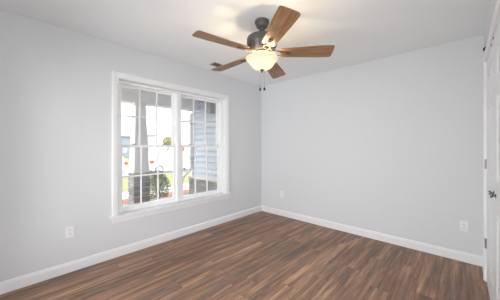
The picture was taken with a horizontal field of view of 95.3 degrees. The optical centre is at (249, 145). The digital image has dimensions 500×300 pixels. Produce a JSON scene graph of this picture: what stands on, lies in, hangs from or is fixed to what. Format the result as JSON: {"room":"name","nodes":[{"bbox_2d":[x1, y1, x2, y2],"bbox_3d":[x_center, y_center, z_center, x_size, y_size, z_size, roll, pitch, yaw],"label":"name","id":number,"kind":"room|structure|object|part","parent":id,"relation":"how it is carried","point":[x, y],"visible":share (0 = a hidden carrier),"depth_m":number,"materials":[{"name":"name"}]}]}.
{"room":"empty bedroom","nodes":[
{"label":"empty bedroom","id":0,"kind":"room"},
{"bbox_2d":[0,9,260,281],"bbox_3d":[-1.117,0.048,3.192,0.200,2.440,4.120,0,0,43],"label":"wall","id":1,"kind":"structure","parent":0,"point":[56,81],"depth_m":2.29,"materials":[{"name":"paint"}]},
{"bbox_2d":[65,225,73,238],"bbox_3d":[-1.811,0.863,2.295,0.009,0.117,0.072,0,0,43],"label":"wall outlet","id":2,"kind":"object","parent":1,"relation":"attached to","point":[69,230],"visible":1,"depth_m":2.29,"materials":[{"name":"plastic"}]},
{"bbox_2d":[0,205,261,294],"bbox_3d":[-1.039,1.216,3.119,0.013,0.104,3.720,0,0,43],"label":"baseboard","id":3,"kind":"structure","parent":1,"relation":"attached to","point":[22,281],"depth_m":2.52,"materials":[{"name":"paint"}]},
{"bbox_2d":[109,70,231,223],"bbox_3d":[-1.012,0.013,3.264,0.235,1.730,1.810,0,0,43],"label":"window","id":4,"kind":"structure","parent":1,"relation":"in","point":[173,94],"depth_m":3.02,"materials":[{"name":"plastic"}]},
{"bbox_3d":[-1.349,-0.369,3.027,0.035,0.778,0.756,0,0,43],"label":"sash","id":5,"kind":"part","parent":4,"relation":"part of","materials":[{"name":"glass"}]},
{"bbox_3d":[-1.319,0.381,2.999,0.038,0.792,0.756,0,0,43],"label":"sash","id":6,"kind":"part","parent":4,"relation":"part of","materials":[{"name":"plastic"}]},
{"bbox_2d":[181,92,221,200],"bbox_3d":[-0.783,0.006,3.604,0.105,1.573,0.808,0,0,43],"label":"window","id":7,"kind":"structure","parent":1,"relation":"in","point":[218,102],"depth_m":3.67,"materials":[{"name":"plastic"}]},
{"bbox_3d":[-0.798,-0.369,3.618,0.035,0.778,0.756,0,0,43],"label":"sash","id":8,"kind":"part","parent":7,"relation":"part of","materials":[{"name":"glass"}]},
{"bbox_3d":[-0.768,0.381,3.589,0.038,0.792,0.756,0,0,43],"label":"sash","id":9,"kind":"part","parent":7,"relation":"part of","materials":[{"name":"plastic"}]},
{"bbox_2d":[123,193,189,205],"bbox_3d":[-3.229,1.488,3.091,2.750,0.240,7.250,0,0,43],"label":"floor","id":10,"kind":"structure","parent":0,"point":[185,193],"depth_m":5.94,"materials":[{"name":"grey concrete"}]},
{"bbox_2d":[127,102,150,204],"bbox_3d":[-2.575,0.193,5.293,0.392,2.350,0.392,0,0,43],"label":"porch column","id":11,"kind":"structure","parent":10,"relation":"on","point":[134,158],"depth_m":5.20,"materials":[{"name":"stone"}]},
{"bbox_2d":[121,89,198,111],"bbox_3d":[-4.005,-1.107,3.806,0.340,0.250,7.235,0,0,43],"label":"beam","id":12,"kind":"structure","parent":11,"relation":"on","point":[127,96],"depth_m":5.43,"materials":[{"name":"paint"}]},
{"bbox_2d":[0,211,489,299],"bbox_3d":[0.491,1.328,1.690,4.600,0.120,4.120,0,0,43],"label":"floor","id":13,"kind":"structure","parent":0,"point":[261,255],"depth_m":2.30,"materials":[{"name":"wood"}]},
{"bbox_2d":[0,0,489,85],"bbox_3d":[0.491,-1.232,1.690,4.600,0.120,4.120,0,0,43],"label":"ceiling","id":14,"kind":"structure","parent":0,"point":[360,31],"depth_m":2.20,"materials":[{"name":"paint"}]},
{"bbox_2d":[210,62,221,66],"bbox_3d":[-0.466,-1.167,3.302,0.120,0.009,0.200,0,0,43],"label":"ceiling vent","id":15,"kind":"object","parent":14,"relation":"in","point":[215,64],"visible":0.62,"depth_m":3.27,"materials":[{"name":"grey metal"}]},
{"bbox_2d":[192,6,334,90],"bbox_3d":[0.081,-0.866,2.159,1.228,0.612,1.268,0,0,43],"label":"ceiling fan","id":16,"kind":"object","parent":14,"relation":"hanging from","point":[261,44],"visible":1,"depth_m":2.04,"materials":[{"name":"brown wood"}]},
{"bbox_3d":[-0.233,-0.882,1.923,0.487,0.007,0.162,2,8,-32],"label":"blade","id":17,"kind":"part","parent":16,"relation":"part of","materials":[{"name":"brown wood"}]},
{"bbox_3d":[-0.200,-0.854,2.402,0.487,0.007,0.162,-3,8,40],"label":"blade","id":18,"kind":"part","parent":16,"relation":"part of","materials":[{"name":"brown wood"}]},
{"bbox_3d":[0.113,-0.770,2.140,0.300,0.111,0.300,0,0,43],"label":"lamp shade","id":19,"kind":"part","parent":16,"relation":"part of","materials":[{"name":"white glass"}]},
{"bbox_3d":[0.266,-0.847,2.518,0.162,0.007,0.487,-14,-8,21],"label":"blade","id":20,"kind":"part","parent":16,"relation":"part of","materials":[{"name":"brown wood"}]},
{"bbox_3d":[0.213,-0.893,1.745,0.162,0.007,0.487,13,-6,-13],"label":"blade","id":21,"kind":"part","parent":16,"relation":"part of","materials":[{"name":"brown wood"}]},
{"bbox_3d":[0.521,-0.871,2.112,0.487,0.007,0.162,0,-15,4],"label":"blade","id":22,"kind":"part","parent":16,"relation":"part of","materials":[{"name":"brown wood"}]},
{"bbox_2d":[261,35,483,255],"bbox_3d":[1.410,0.048,3.513,3.055,2.440,0.200,0,0,43],"label":"wall","id":23,"kind":"structure","parent":0,"point":[392,145],"depth_m":2.99,"materials":[{"name":"paint"}]},
{"bbox_2d":[262,205,482,265],"bbox_3d":[1.337,1.216,3.435,3.055,0.104,0.013,0,0,43],"label":"baseboard","id":24,"kind":"structure","parent":23,"relation":"attached to","point":[424,247],"depth_m":2.99,"materials":[{"name":"paint"}]},
{"bbox_2d":[460,220,468,231],"bbox_3d":[2.344,0.880,2.498,0.072,0.117,0.009,0,0,43],"label":"wall outlet","id":25,"kind":"object","parent":23,"relation":"attached to","point":[464,225],"visible":1,"depth_m":2.49,"materials":[{"name":"plastic"}]},
{"bbox_2d":[484,0,496,52],"bbox_3d":[1.269,0.048,0.963,0.220,2.440,4.120,0,0,43],"label":"wall","id":26,"kind":"structure","parent":0,"point":[492,4],"depth_m":1.88,"materials":[{"name":"paint"}]},
{"bbox_2d":[485,35,494,299],"bbox_3d":[1.950,0.240,1.847,0.064,2.032,0.782,0,0,43],"label":"door","id":27,"kind":"structure","parent":26,"relation":"in","point":[490,85],"depth_m":1.80,"materials":[{"name":"paint"}]},
{"bbox_2d":[483,0,499,281],"bbox_3d":[1.717,0.210,1.529,0.138,2.115,1.672,0,0,43],"label":"door frame","id":28,"kind":"structure","parent":26,"relation":"attached to","point":[496,15],"depth_m":2.13,"materials":[{"name":"paint"}]},
{"bbox_2d":[490,18,499,299],"bbox_3d":[1.415,0.242,1.274,0.064,2.028,0.782,0,0,43],"label":"door","id":29,"kind":"structure","parent":26,"relation":"in","point":[497,33],"depth_m":1.48,"materials":[{"name":"paint"}]},
{"label":"outside","id":30,"kind":"structure","parent":0,"visible":0},
{"bbox_3d":[-52.143,2.068,67.081,118.000,0.400,80.000,0,0,43],"label":"verge","id":31,"kind":"object","parent":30,"visible":0},
{"bbox_2d":[121,131,130,157],"bbox_3d":[-25.718,-0.382,41.167,8.700,4.800,5.700,0,0,43],"label":"house","id":32,"kind":"structure","parent":31,"relation":"on","point":[125,137],"depth_m":39.78,"materials":[{"name":"blue"}]},
{"bbox_2d":[162,136,170,150],"bbox_3d":[-11.747,0.282,32.642,1.556,3.484,1.492,0,0,43],"label":"tree","id":33,"kind":"object","parent":31,"relation":"on","point":[166,140],"visible":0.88,"depth_m":32.35,"materials":[{"name":"green plant"}]},
{"bbox_3d":[-11.747,-0.665,32.642,1.556,1.591,1.492,0,0,43],"label":"crown","id":34,"kind":"part","parent":33,"relation":"part of","materials":[{"name":"green plant"}]},
{"bbox_2d":[147,119,189,155],"bbox_3d":[-15.816,-1.682,49.571,9.700,7.400,13.700,0,0,43],"label":"house","id":35,"kind":"structure","parent":31,"relation":"on","point":[164,130],"depth_m":45.17,"materials":[{"name":"white"}]},
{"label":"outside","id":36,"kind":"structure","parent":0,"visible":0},
{"bbox_2d":[123,184,188,199],"bbox_3d":[3.197,1.733,15.391,1.450,0.270,80.000,0,0,43],"label":"path","id":37,"kind":"structure","parent":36,"point":[185,186],"depth_m":8.25,"materials":[{"name":"concrete"}]},
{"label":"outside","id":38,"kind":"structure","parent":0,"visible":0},
{"bbox_2d":[123,172,190,192],"bbox_3d":[0.182,1.943,18.207,6.800,0.550,80.000,0,0,43],"label":"lawn","id":39,"kind":"structure","parent":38,"point":[169,176],"depth_m":11.72,"materials":[{"name":"green plant"}]},
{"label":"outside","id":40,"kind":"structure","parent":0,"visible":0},
{"bbox_2d":[123,189,188,203],"bbox_3d":[5.316,1.703,13.412,4.350,0.210,80.000,0,0,43],"label":"mulch bed","id":41,"kind":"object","parent":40,"point":[125,201],"visible":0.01,"depth_m":7.41,"materials":[{"name":"brown soil"}]},
{"bbox_2d":[150,170,170,198],"bbox_3d":[-2.673,1.149,6.645,0.729,0.915,0.736,0,0,43],"label":"shrub","id":42,"kind":"object","parent":41,"relation":"on","point":[163,181],"visible":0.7,"depth_m":6.59,"materials":[{"name":"green plant"}]},
{"bbox_2d":[187,101,216,193],"bbox_3d":[0.177,0.153,6.731,2.740,2.910,3.120,0,0,43],"label":"garage wing","id":43,"kind":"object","parent":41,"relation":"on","point":[199,116],"visible":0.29,"depth_m":6.19,"materials":[{"name":"blue"}]},
{"bbox_2d":[183,113,191,179],"bbox_3d":[-1.824,0.309,6.505,0.346,2.482,0.090,0,0,-9],"label":"downspout","id":44,"kind":"object","parent":43,"relation":"attached to","point":[190,158],"visible":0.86,"depth_m":6.50,"materials":[{"name":"paint"}]},
{"bbox_3d":[-2.272,-1.357,4.079,3.500,0.190,10.400,0,0,43],"label":"porch roof","id":45,"kind":"structure","parent":0,"visible":0},
{"bbox_2d":[121,87,200,101],"bbox_3d":[-3.212,-1.247,3.110,2.750,0.030,7.300,0,0,43],"label":"ceiling","id":46,"kind":"structure","parent":45,"relation":"attached to","point":[121,87],"depth_m":5.35,"materials":[{"name":"paint"}]},
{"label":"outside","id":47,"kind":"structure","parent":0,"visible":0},
{"bbox_2d":[123,167,188,175],"bbox_3d":[-5.664,2.218,23.668,9.200,0.200,80.000,0,0,43],"label":"street","id":48,"kind":"structure","parent":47,"point":[185,169],"depth_m":19.71,"materials":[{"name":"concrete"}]},
{"bbox_2d":[123,157,127,172],"bbox_3d":[-10.506,1.248,14.381,2.022,1.740,4.507,0,0,43],"label":"parked car","id":49,"kind":"object","parent":48,"relation":"on","point":[125,164],"visible":0.04,"depth_m":15.24,"materials":[{"name":"white paint"}]},
{"bbox_2d":[148,151,189,172],"bbox_3d":[-6.245,1.248,18.726,2.022,1.740,4.507,0,0,43],"label":"parked car","id":50,"kind":"object","parent":48,"relation":"on","point":[165,157],"visible":0.38,"depth_m":17.30,"materials":[{"name":"white paint"}]}
]}

